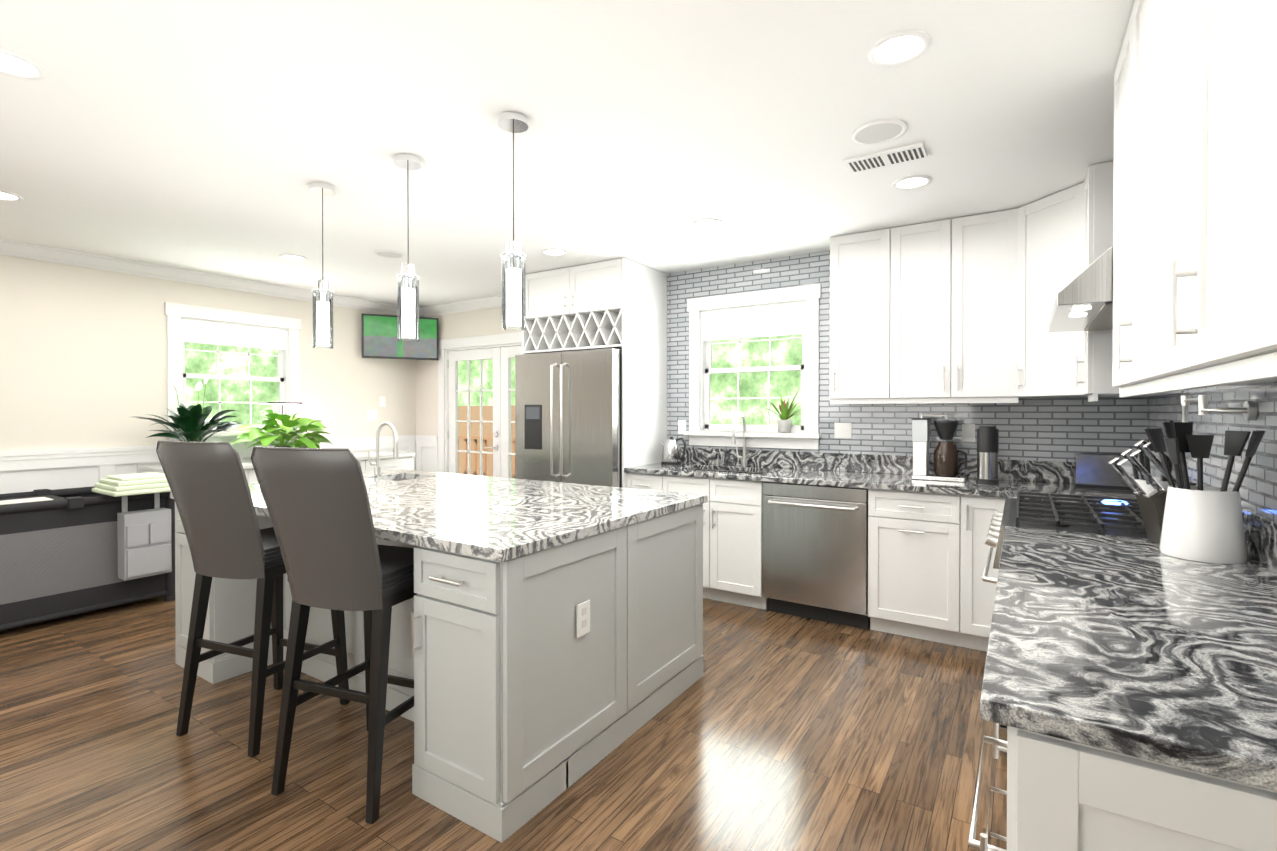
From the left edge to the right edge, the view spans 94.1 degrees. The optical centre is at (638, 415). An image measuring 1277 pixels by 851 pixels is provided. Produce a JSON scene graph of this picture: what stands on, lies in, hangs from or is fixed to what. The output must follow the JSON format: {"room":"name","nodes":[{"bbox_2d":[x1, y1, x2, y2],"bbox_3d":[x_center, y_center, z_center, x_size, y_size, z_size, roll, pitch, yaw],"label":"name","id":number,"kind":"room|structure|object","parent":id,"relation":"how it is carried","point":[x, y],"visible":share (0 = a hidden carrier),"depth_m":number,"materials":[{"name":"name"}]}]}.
{"room":"kitchen","nodes":[
{"label":"kitchen","id":0,"kind":"room"},
{"bbox_2d":[0,254,415,457],"bbox_3d":[-4.188,0.059,4.654,0.160,2.550,5.600,0,1,33],"label":"wall","id":1,"kind":"structure","parent":0,"point":[83,357],"depth_m":4.66,"materials":[{"name":"beige paint"}]},
{"bbox_2d":[0,238,401,314],"bbox_3d":[-4.050,-1.168,4.628,0.090,0.095,5.478,0,1,33],"label":"crown molding","id":2,"kind":"structure","parent":1,"relation":"attached to","point":[8,247],"depth_m":4.89,"materials":[{"name":"white wood"}]},
{"bbox_2d":[0,435,437,493],"bbox_3d":[-3.946,0.792,4.509,0.409,1.085,5.589,0,1,33],"label":"trim","id":3,"kind":"structure","parent":1,"relation":"attached to","point":[28,471],"depth_m":4.53,"materials":[{"name":"white wood"}]},
{"bbox_2d":[164,302,303,442],"bbox_3d":[-3.637,-0.335,5.391,0.185,1.207,1.110,0,1,33],"label":"window","id":4,"kind":"structure","parent":1,"relation":"in","point":[189,328],"depth_m":5.32,"materials":[{"name":"white wood"}]},
{"bbox_2d":[367,410,377,420],"bbox_3d":[-2.904,0.000,6.491,0.008,0.115,0.122,0,1,33],"label":"electrical outlet plate","id":5,"kind":"object","parent":1,"relation":"attached to","point":[372,415],"visible":1,"depth_m":6.49,"materials":[{"name":"white plastic"}]},
{"bbox_2d":[379,396,385,406],"bbox_3d":[-2.839,-0.151,6.591,0.008,0.115,0.075,0,1,33],"label":"electrical outlet plate","id":6,"kind":"object","parent":1,"relation":"attached to","point":[382,401],"visible":1,"depth_m":6.59,"materials":[{"name":"white plastic"}]},
{"bbox_2d":[362,313,438,360],"bbox_3d":[-2.600,-0.850,6.508,0.452,0.470,0.685,0,1,33],"label":"tv","id":7,"kind":"object","parent":1,"relation":"attached to","point":[379,337],"visible":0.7,"depth_m":6.46,"materials":[{"name":"black plastic"}]},
{"bbox_2d":[0,595,1006,850],"bbox_3d":[-1.360,1.398,2.842,6.970,0.100,6.000,0,1,33],"label":"floor","id":8,"kind":"structure","parent":0,"point":[772,731],"depth_m":2.33,"materials":[{"name":"brown wood"}]},
{"bbox_2d":[0,486,174,630],"bbox_3d":[-3.960,0.936,4.056,0.800,0.805,1.100,0,1,33],"label":"sideboard","id":9,"kind":"object","parent":8,"relation":"on","point":[58,553],"visible":0.77,"depth_m":3.85,"materials":[{"name":"grey wood"}]},
{"bbox_2d":[92,472,170,496],"bbox_3d":[-3.443,0.468,4.106,0.430,0.113,0.400,0,1,33],"label":"folded blanket","id":10,"kind":"object","parent":9,"relation":"on","point":[132,484],"visible":0.73,"depth_m":3.98,"materials":[{"name":"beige fabric"}]},
{"bbox_2d":[117,493,171,580],"bbox_3d":[-3.421,0.812,4.106,0.230,0.572,0.260,0,1,33],"label":"organizer","id":11,"kind":"object","parent":9,"relation":"hanging from","point":[144,544],"visible":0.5,"depth_m":4.03,"materials":[{"name":"white plastic"}]},
{"bbox_2d":[137,468,257,531],"bbox_3d":[-3.455,0.883,5.070,0.621,0.896,1.120,0,1,33],"label":"base cabinet","id":12,"kind":"object","parent":8,"relation":"on","point":[250,474],"depth_m":4.90,"materials":[{"name":"white wood"}]},
{"bbox_2d":[137,449,415,472],"bbox_3d":[-3.171,0.374,5.476,0.657,0.113,2.120,0,1,33],"label":"countertop","id":13,"kind":"structure","parent":12,"relation":"on","point":[246,462],"depth_m":5.68,"materials":[{"name":"white stone"}]},
{"bbox_2d":[137,374,243,441],"bbox_3d":[-3.525,0.034,4.767,0.767,0.735,0.733,0,1,33],"label":"plant","id":14,"kind":"object","parent":13,"relation":"on","point":[191,423],"visible":0.85,"depth_m":4.68,"materials":[{"name":"green plant"}]},
{"bbox_2d":[228,402,331,447],"bbox_3d":[-3.166,0.139,5.361,0.735,0.514,0.825,0,1,33],"label":"plant","id":15,"kind":"object","parent":13,"relation":"on","point":[286,426],"visible":0.9,"depth_m":5.29,"materials":[{"name":"green plant"}]},
{"bbox_2d":[175,503,272,683],"bbox_3d":[-2.207,0.897,3.215,0.518,0.896,0.335,0,1,33],"label":"base cabinet","id":16,"kind":"object","parent":8,"relation":"on","point":[230,617],"depth_m":3.10,"materials":[{"name":"grey wood"}]},
{"bbox_2d":[156,440,349,757],"bbox_3d":[-1.673,0.725,2.588,0.474,1.249,0.590,0,0,21],"label":"bar stool","id":17,"kind":"object","parent":8,"relation":"on","point":[227,537],"visible":0.9,"depth_m":2.40,"materials":[{"name":"grey leather"}]},
{"bbox_2d":[251,446,417,823],"bbox_3d":[-1.036,0.728,2.208,0.474,1.249,0.590,0,0,20],"label":"bar stool","id":18,"kind":"object","parent":8,"relation":"on","point":[335,556],"visible":0.92,"depth_m":2.01,"materials":[{"name":"grey leather"}]},
{"bbox_2d":[358,456,412,472],"bbox_3d":[-2.914,0.877,5.909,0.621,0.896,1.120,0,1,33],"label":"base cabinet","id":19,"kind":"object","parent":8,"relation":"on","point":[389,464],"depth_m":5.98,"materials":[{"name":"white wood"}]},
{"bbox_2d":[283,521,642,787],"bbox_3d":[-1.174,0.899,3.006,2.480,0.896,0.473,0,1,33],"label":"base cabinet","id":20,"kind":"object","parent":8,"relation":"on","point":[605,569],"depth_m":2.39,"materials":[{"name":"grey wood"}]},
{"bbox_2d":[170,469,707,561],"bbox_3d":[-1.086,0.430,3.140,2.500,0.038,1.450,0,1,33],"label":"countertop","id":21,"kind":"structure","parent":20,"relation":"on","point":[500,519],"depth_m":2.64,"materials":[{"name":"stone"}]},
{"bbox_2d":[368,421,397,474],"bbox_3d":[-1.712,0.222,3.983,0.240,0.361,0.095,0,1,33],"label":"faucet","id":22,"kind":"object","parent":21,"relation":"on","point":[377,469],"visible":1,"depth_m":4.03,"materials":[{"name":"silver metal"}]},
{"bbox_2d":[391,541,566,842],"bbox_3d":[-0.557,0.905,2.152,0.518,0.896,0.335,0,1,33],"label":"base cabinet","id":23,"kind":"object","parent":8,"relation":"on","point":[543,678],"depth_m":2.00,"materials":[{"name":"grey wood"}]},
{"bbox_2d":[515,348,621,487],"bbox_3d":[-0.438,0.408,5.058,1.010,1.845,0.804,0,1,33],"label":"refrigerator","id":24,"kind":"object","parent":8,"relation":"on","point":[568,416],"visible":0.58,"depth_m":4.71,"materials":[{"name":"silver metal"}]},
{"bbox_2d":[522,258,666,487],"bbox_3d":[-0.394,0.057,5.124,1.070,2.546,0.694,0,1,33],"label":"tall cabinet","id":25,"kind":"object","parent":8,"relation":"on","point":[620,303],"visible":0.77,"depth_m":4.83,"materials":[{"name":"white wood"}]},
{"bbox_2d":[627,469,710,580],"bbox_3d":[0.236,0.886,4.768,0.381,0.896,0.622,0,1,33],"label":"base cabinet","id":26,"kind":"object","parent":8,"relation":"on","point":[670,483],"depth_m":4.32,"materials":[{"name":"white wood"}]},
{"bbox_2d":[643,504,702,724],"bbox_3d":[-0.892,0.896,3.443,2.480,0.896,0.717,0,1,33],"label":"base cabinet","id":27,"kind":"object","parent":8,"relation":"on","point":[672,542],"depth_m":2.79,"materials":[{"name":"grey wood"}]},
{"bbox_2d":[762,482,869,628],"bbox_3d":[1.268,0.892,4.062,0.672,0.892,0.675,0,1,33],"label":"dishwasher","id":28,"kind":"object","parent":8,"relation":"on","point":[815,552],"visible":0.83,"depth_m":3.81,"materials":[{"name":"silver metal"}]},
{"bbox_2d":[868,489,974,648],"bbox_3d":[1.808,0.893,3.754,0.562,0.896,0.622,0,1,33],"label":"base cabinet","id":29,"kind":"object","parent":8,"relation":"on","point":[927,555],"depth_m":3.49,"materials":[{"name":"white wood"}]},
{"bbox_2d":[624,447,1073,496],"bbox_3d":[1.399,0.360,3.987,3.177,0.163,0.668,0,1,33],"label":"countertop","id":30,"kind":"structure","parent":29,"relation":"on","point":[870,471],"depth_m":4.16,"materials":[{"name":"stone"}]},
{"bbox_2d":[660,437,685,464],"bbox_3d":[0.282,0.289,4.869,0.246,0.225,0.170,0,1,33],"label":"kettle","id":31,"kind":"object","parent":30,"relation":"on","point":[671,454],"visible":1,"depth_m":4.82,"materials":[{"name":"silver metal"}]},
{"bbox_2d":[715,452,719,464],"bbox_3d":[0.634,0.347,4.774,0.032,0.110,0.062,0,1,33],"label":"soap dispenser","id":32,"kind":"object","parent":30,"relation":"on","point":[718,461],"visible":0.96,"depth_m":4.77,"materials":[{"name":"silver metal"}]},
{"bbox_2d":[731,412,746,466],"bbox_3d":[0.758,0.188,4.602,0.095,0.431,0.250,0,1,33],"label":"kitchen faucet","id":33,"kind":"object","parent":30,"relation":"on","point":[744,460],"visible":1,"depth_m":4.65,"materials":[{"name":"silver metal"}]},
{"bbox_2d":[911,414,966,481],"bbox_3d":[1.919,0.202,3.790,0.309,0.416,0.160,0,1,33],"label":"coffee maker","id":34,"kind":"object","parent":30,"relation":"on","point":[946,460],"visible":1,"depth_m":3.75,"materials":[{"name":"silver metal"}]},
{"bbox_2d":[976,426,998,484],"bbox_3d":[2.100,0.238,3.578,0.120,0.345,0.120,0,1,33],"label":"coffee grinder","id":35,"kind":"object","parent":30,"relation":"on","point":[987,452],"visible":1,"depth_m":3.53,"materials":[{"name":"black plastic"}]},
{"bbox_2d":[1071,453,1132,490],"bbox_3d":[2.653,0.316,3.395,0.292,0.192,0.170,0,1,33],"label":"tablet","id":36,"kind":"object","parent":30,"relation":"on","point":[1095,470],"visible":0.75,"depth_m":3.35,"materials":[{"name":"black metal"}]},
{"bbox_2d":[1004,463,1134,494],"bbox_3d":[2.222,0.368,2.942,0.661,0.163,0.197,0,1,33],"label":"countertop","id":37,"kind":"structure","parent":29,"relation":"on","point":[1062,478],"depth_m":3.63,"materials":[{"name":"stone"}]},
{"bbox_2d":[975,496,1005,651],"bbox_3d":[2.068,0.894,3.587,0.299,0.896,0.622,0,1,33],"label":"base cabinet","id":38,"kind":"object","parent":8,"relation":"on","point":[985,507],"depth_m":3.32,"materials":[{"name":"white wood"}]},
{"bbox_2d":[982,492,1147,756],"bbox_3d":[1.878,0.848,2.506,0.708,0.965,0.902,0,1,33],"label":"gas range","id":39,"kind":"object","parent":8,"relation":"on","point":[1112,516],"visible":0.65,"depth_m":2.40,"materials":[{"name":"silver metal"}]},
{"bbox_2d":[996,723,1276,850],"bbox_3d":[0.984,0.914,0.990,0.622,0.896,0.623,0,1,33],"label":"base cabinet","id":40,"kind":"object","parent":8,"relation":"on","point":[1064,795],"depth_m":0.83,"materials":[{"name":"white wood"}]},
{"bbox_2d":[968,735,1006,850],"bbox_3d":[0.684,0.964,1.153,0.055,0.500,0.394,0,1,33],"label":"handle","id":41,"kind":"object","parent":40,"relation":"attached to","point":[973,842],"visible":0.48,"depth_m":1.15,"materials":[{"name":"silver metal"}]},
{"bbox_2d":[980,487,1276,790],"bbox_3d":[1.237,0.380,1.409,0.658,0.163,1.617,0,1,33],"label":"countertop","id":42,"kind":"structure","parent":40,"relation":"on","point":[1143,648],"depth_m":1.10,"materials":[{"name":"stone"}]},
{"bbox_2d":[1109,440,1195,543],"bbox_3d":[1.706,0.253,1.957,0.242,0.340,0.100,0,0,15],"label":"knife block","id":43,"kind":"object","parent":42,"relation":"on","point":[1140,472],"visible":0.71,"depth_m":1.94,"materials":[{"name":"grey"}]},
{"bbox_2d":[1144,420,1264,563],"bbox_3d":[1.704,0.219,1.800,0.259,0.410,0.218,0,1,33],"label":"utensil crock","id":44,"kind":"object","parent":42,"relation":"on","point":[1201,523],"visible":1,"depth_m":1.76,"materials":[{"name":"white ceramic"}]},
{"bbox_2d":[0,0,1134,306],"bbox_3d":[-1.360,-1.252,2.822,6.970,0.100,6.000,0,1,33],"label":"ceiling","id":45,"kind":"structure","parent":0,"point":[212,136],"depth_m":2.47,"materials":[{"name":"white paint"}]},
{"bbox_2d":[0,190,23,200],"bbox_3d":[-3.487,-1.201,3.241,0.190,0.008,0.190,0,1,33],"label":"recessed light","id":46,"kind":"object","parent":45,"relation":"in","point":[7,196],"visible":0.96,"depth_m":3.27,"materials":[{"name":"white plastic"}]},
{"bbox_2d":[0,49,46,79],"bbox_3d":[-2.136,-1.192,2.014,0.190,0.008,0.190,0,1,33],"label":"recessed light","id":47,"kind":"object","parent":45,"relation":"in","point":[15,65],"visible":1,"depth_m":2.04,"materials":[{"name":"white"}]},
{"bbox_2d":[279,254,307,260],"bbox_3d":[-2.653,-1.211,4.572,0.190,0.008,0.190,0,1,33],"label":"recessed light","id":48,"kind":"object","parent":45,"relation":"in","point":[292,257],"visible":1,"depth_m":4.57,"materials":[{"name":"white"}]},
{"bbox_2d":[309,182,334,348],"bbox_3d":[-1.660,-0.779,3.126,0.120,0.849,0.120,0,1,33],"label":"pendant light","id":49,"kind":"object","parent":45,"relation":"hanging from","point":[324,337],"visible":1,"depth_m":3.11,"materials":[{"name":"silver metal"}]},
{"bbox_2d":[374,250,404,257],"bbox_3d":[-1.872,-1.210,4.473,0.220,0.009,0.220,0,1,33],"label":"ceiling speaker","id":50,"kind":"object","parent":45,"relation":"attached to","point":[388,254],"visible":1,"depth_m":4.46,"materials":[{"name":"white"}]},
{"bbox_2d":[394,153,420,340],"bbox_3d":[-1.080,-0.776,2.788,0.120,0.849,0.120,0,1,33],"label":"pendant light","id":51,"kind":"object","parent":45,"relation":"hanging from","point":[409,295],"visible":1,"depth_m":2.77,"materials":[{"name":"silver metal"}]},
{"bbox_2d":[498,111,527,329],"bbox_3d":[-0.506,-0.774,2.406,0.120,0.849,0.120,0,1,33],"label":"pendant light","id":52,"kind":"object","parent":45,"relation":"hanging from","point":[513,286],"visible":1,"depth_m":2.39,"materials":[{"name":"glass"}]},
{"bbox_2d":[542,248,566,255],"bbox_3d":[-0.623,-1.210,4.417,0.190,0.008,0.190,0,1,33],"label":"recessed light","id":53,"kind":"object","parent":45,"relation":"in","point":[555,252],"visible":1,"depth_m":4.41,"materials":[{"name":"white"}]},
{"bbox_2d":[693,218,722,227],"bbox_3d":[0.436,-1.205,3.735,0.190,0.008,0.190,0,1,33],"label":"recessed light","id":54,"kind":"object","parent":45,"relation":"in","point":[708,223],"visible":1,"depth_m":3.73,"materials":[{"name":"white plastic"}]},
{"bbox_2d":[718,250,742,257],"bbox_3d":[0.691,-1.210,4.463,0.190,0.008,0.190,0,1,33],"label":"recessed light","id":55,"kind":"object","parent":45,"relation":"in","point":[731,253],"visible":0.98,"depth_m":4.45,"materials":[{"name":"white"}]},
{"bbox_2d":[852,119,907,144],"bbox_3d":[1.018,-1.195,2.515,0.220,0.009,0.220,0,1,33],"label":"ceiling speaker","id":56,"kind":"object","parent":45,"relation":"attached to","point":[879,131],"visible":1,"depth_m":2.50,"materials":[{"name":"white"}]},
{"bbox_2d":[843,142,926,173],"bbox_3d":[1.150,-1.195,2.775,0.340,0.013,0.170,0,1,33],"label":"ceiling vent","id":57,"kind":"object","parent":45,"relation":"in","point":[891,157],"visible":0.98,"depth_m":2.75,"materials":[{"name":"white metal"}]},
{"bbox_2d":[867,30,930,66],"bbox_3d":[0.847,-1.191,1.936,0.190,0.008,0.190,0,1,33],"label":"recessed light","id":58,"kind":"object","parent":45,"relation":"in","point":[902,47],"visible":1,"depth_m":1.93,"materials":[{"name":"white"}]},
{"bbox_2d":[892,175,931,189],"bbox_3d":[1.412,-1.200,3.071,0.190,0.008,0.190,0,1,33],"label":"recessed light","id":59,"kind":"object","parent":45,"relation":"in","point":[912,182],"visible":1,"depth_m":3.07,"materials":[{"name":"white plastic"}]},
{"bbox_2d":[416,250,1147,461],"bbox_3d":[0.200,0.054,5.253,6.890,2.550,0.160,0,1,33],"label":"wall","id":60,"kind":"structure","parent":0,"point":[1063,429],"depth_m":4.31,"materials":[{"name":"grey"}]},
{"bbox_2d":[419,295,501,316],"bbox_3d":[-1.614,-1.180,6.263,2.215,0.095,0.090,0,1,33],"label":"crown molding","id":61,"kind":"structure","parent":60,"relation":"attached to","point":[495,301],"depth_m":6.45,"materials":[{"name":"white wood"}]},
{"bbox_2d":[438,332,521,477],"bbox_3d":[-1.442,0.240,6.277,1.900,2.172,0.179,0,1,33],"label":"door frame","id":62,"kind":"structure","parent":60,"relation":"attached to","point":[495,350],"depth_m":6.44,"materials":[{"name":"white wood"}]},
{"bbox_2d":[678,420,685,433],"bbox_3d":[0.369,0.101,5.044,0.075,0.115,0.008,0,1,33],"label":"electrical outlet plate","id":63,"kind":"object","parent":60,"relation":"attached to","point":[681,426],"visible":0.9,"depth_m":5.04,"materials":[{"name":"white plastic"}]},
{"bbox_2d":[684,284,821,449],"bbox_3d":[0.898,-0.360,4.726,1.120,1.227,0.185,0,1,33],"label":"window","id":64,"kind":"structure","parent":60,"relation":"in","point":[759,319],"depth_m":4.70,"materials":[{"name":"white wood"}]},
{"bbox_2d":[765,388,799,432],"bbox_3d":[1.066,-0.040,4.503,0.368,0.345,0.242,0,1,33],"label":"potted plant","id":65,"kind":"object","parent":64,"relation":"on","point":[784,423],"visible":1,"depth_m":4.53,"materials":[{"name":"green plant"}]},
{"bbox_2d":[834,423,851,438],"bbox_3d":[1.487,0.111,4.324,0.122,0.115,0.008,0,1,33],"label":"electrical outlet plate","id":66,"kind":"object","parent":60,"relation":"attached to","point":[843,430],"visible":1,"depth_m":4.32,"materials":[{"name":"white plastic"}]},
{"bbox_2d":[830,227,901,399],"bbox_3d":[1.575,-0.660,4.061,0.448,1.095,0.339,0,1,33],"label":"upper cabinet","id":67,"kind":"object","parent":60,"relation":"attached to","point":[866,267],"depth_m":3.92,"materials":[{"name":"white wood"}]},
{"bbox_2d":[902,221,937,399],"bbox_3d":[1.859,-0.658,3.878,0.472,1.095,0.339,0,1,33],"label":"upper cabinet","id":68,"kind":"object","parent":60,"relation":"attached to","point":[919,241],"depth_m":3.74,"materials":[{"name":"white wood"}]},
{"bbox_2d":[962,424,974,441],"bbox_3d":[2.159,0.115,3.890,0.075,0.115,0.008,0,1,33],"label":"electrical outlet plate","id":69,"kind":"object","parent":60,"relation":"attached to","point":[968,432],"visible":1,"depth_m":3.89,"materials":[{"name":"white plastic"}]},
{"bbox_2d":[938,211,1001,399],"bbox_3d":[2.136,-0.657,3.678,0.453,1.095,0.376,0,1,33],"label":"upper cabinet","id":70,"kind":"object","parent":60,"relation":"attached to","point":[969,247],"depth_m":3.59,"materials":[{"name":"white wood"}]},
{"bbox_2d":[1148,382,1276,520],"bbox_3d":[1.469,0.086,1.009,0.160,2.550,5.600,0,1,33],"label":"wall","id":71,"kind":"structure","parent":0,"point":[1258,491],"depth_m":2.01,"materials":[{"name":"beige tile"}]},
{"bbox_2d":[1002,186,1147,399],"bbox_3d":[2.442,-0.654,3.298,0.681,1.095,0.681,0,1,33],"label":"upper cabinet","id":72,"kind":"object","parent":71,"relation":"attached to","point":[1038,236],"depth_m":3.34,"materials":[{"name":"white wood"}]},
{"bbox_2d":[1048,245,1112,332],"bbox_3d":[1.989,-0.797,2.422,0.496,0.797,0.902,0,1,33],"label":"range hood","id":73,"kind":"object","parent":71,"relation":"attached to","point":[1084,300],"visible":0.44,"depth_m":2.16,"materials":[{"name":"silver metal"}]},
{"bbox_2d":[1070,162,1181,395],"bbox_3d":[2.365,-0.651,2.894,0.375,1.095,0.289,0,1,33],"label":"upper cabinet","id":74,"kind":"object","parent":71,"relation":"attached to","point":[1089,378],"depth_m":2.85,"materials":[{"name":"white wood"}]},
{"bbox_2d":[1106,48,1197,391],"bbox_3d":[1.677,-0.642,1.794,0.339,1.095,0.466,0,1,33],"label":"upper cabinet","id":75,"kind":"object","parent":71,"relation":"attached to","point":[1113,169],"depth_m":2.03,"materials":[{"name":"white wood"}]},
{"bbox_2d":[1118,0,1276,387],"bbox_3d":[1.381,-0.639,1.334,0.339,1.095,0.872,0,1,33],"label":"upper cabinet","id":76,"kind":"object","parent":71,"relation":"attached to","point":[1148,42],"depth_m":1.55,"materials":[{"name":"white wood"}]},
{"bbox_2d":[1181,395,1257,421],"bbox_3d":[2.035,-0.017,2.103,0.071,0.120,0.633,0,1,33],"label":"pot filler","id":77,"kind":"object","parent":71,"relation":"attached to","point":[1249,410],"visible":0.96,"depth_m":2.06,"materials":[{"name":"silver metal"}]},
{"bbox_2d":[1170,0,1276,375],"bbox_3d":[0.991,-0.634,0.729,0.339,1.095,0.811,0,1,33],"label":"upper cabinet","id":78,"kind":"object","parent":71,"relation":"attached to","point":[1174,203],"depth_m":0.96,"materials":[{"name":"white wood"}]},
{"label":"outside","id":79,"kind":"structure","parent":0,"visible":0},
{"bbox_2d":[185,335,801,424],"bbox_3d":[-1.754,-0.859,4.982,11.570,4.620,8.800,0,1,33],"label":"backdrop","id":80,"kind":"structure","parent":79,"point":[755,384],"depth_m":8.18,"materials":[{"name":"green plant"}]},
{"bbox_3d":[-1.537,1.399,5.336,11.570,0.100,9.600,0,1,33],"label":"ground","id":81,"kind":"structure","parent":79,"visible":0},
{"bbox_2d":[458,406,514,477],"bbox_3d":[-1.899,0.587,8.858,5.200,1.470,0.780,0,1,33],"label":"deck railing","id":82,"kind":"object","parent":81,"relation":"on","point":[475,443],"visible":0.15,"depth_m":9.59,"materials":[{"name":"brown wood"}]}
]}

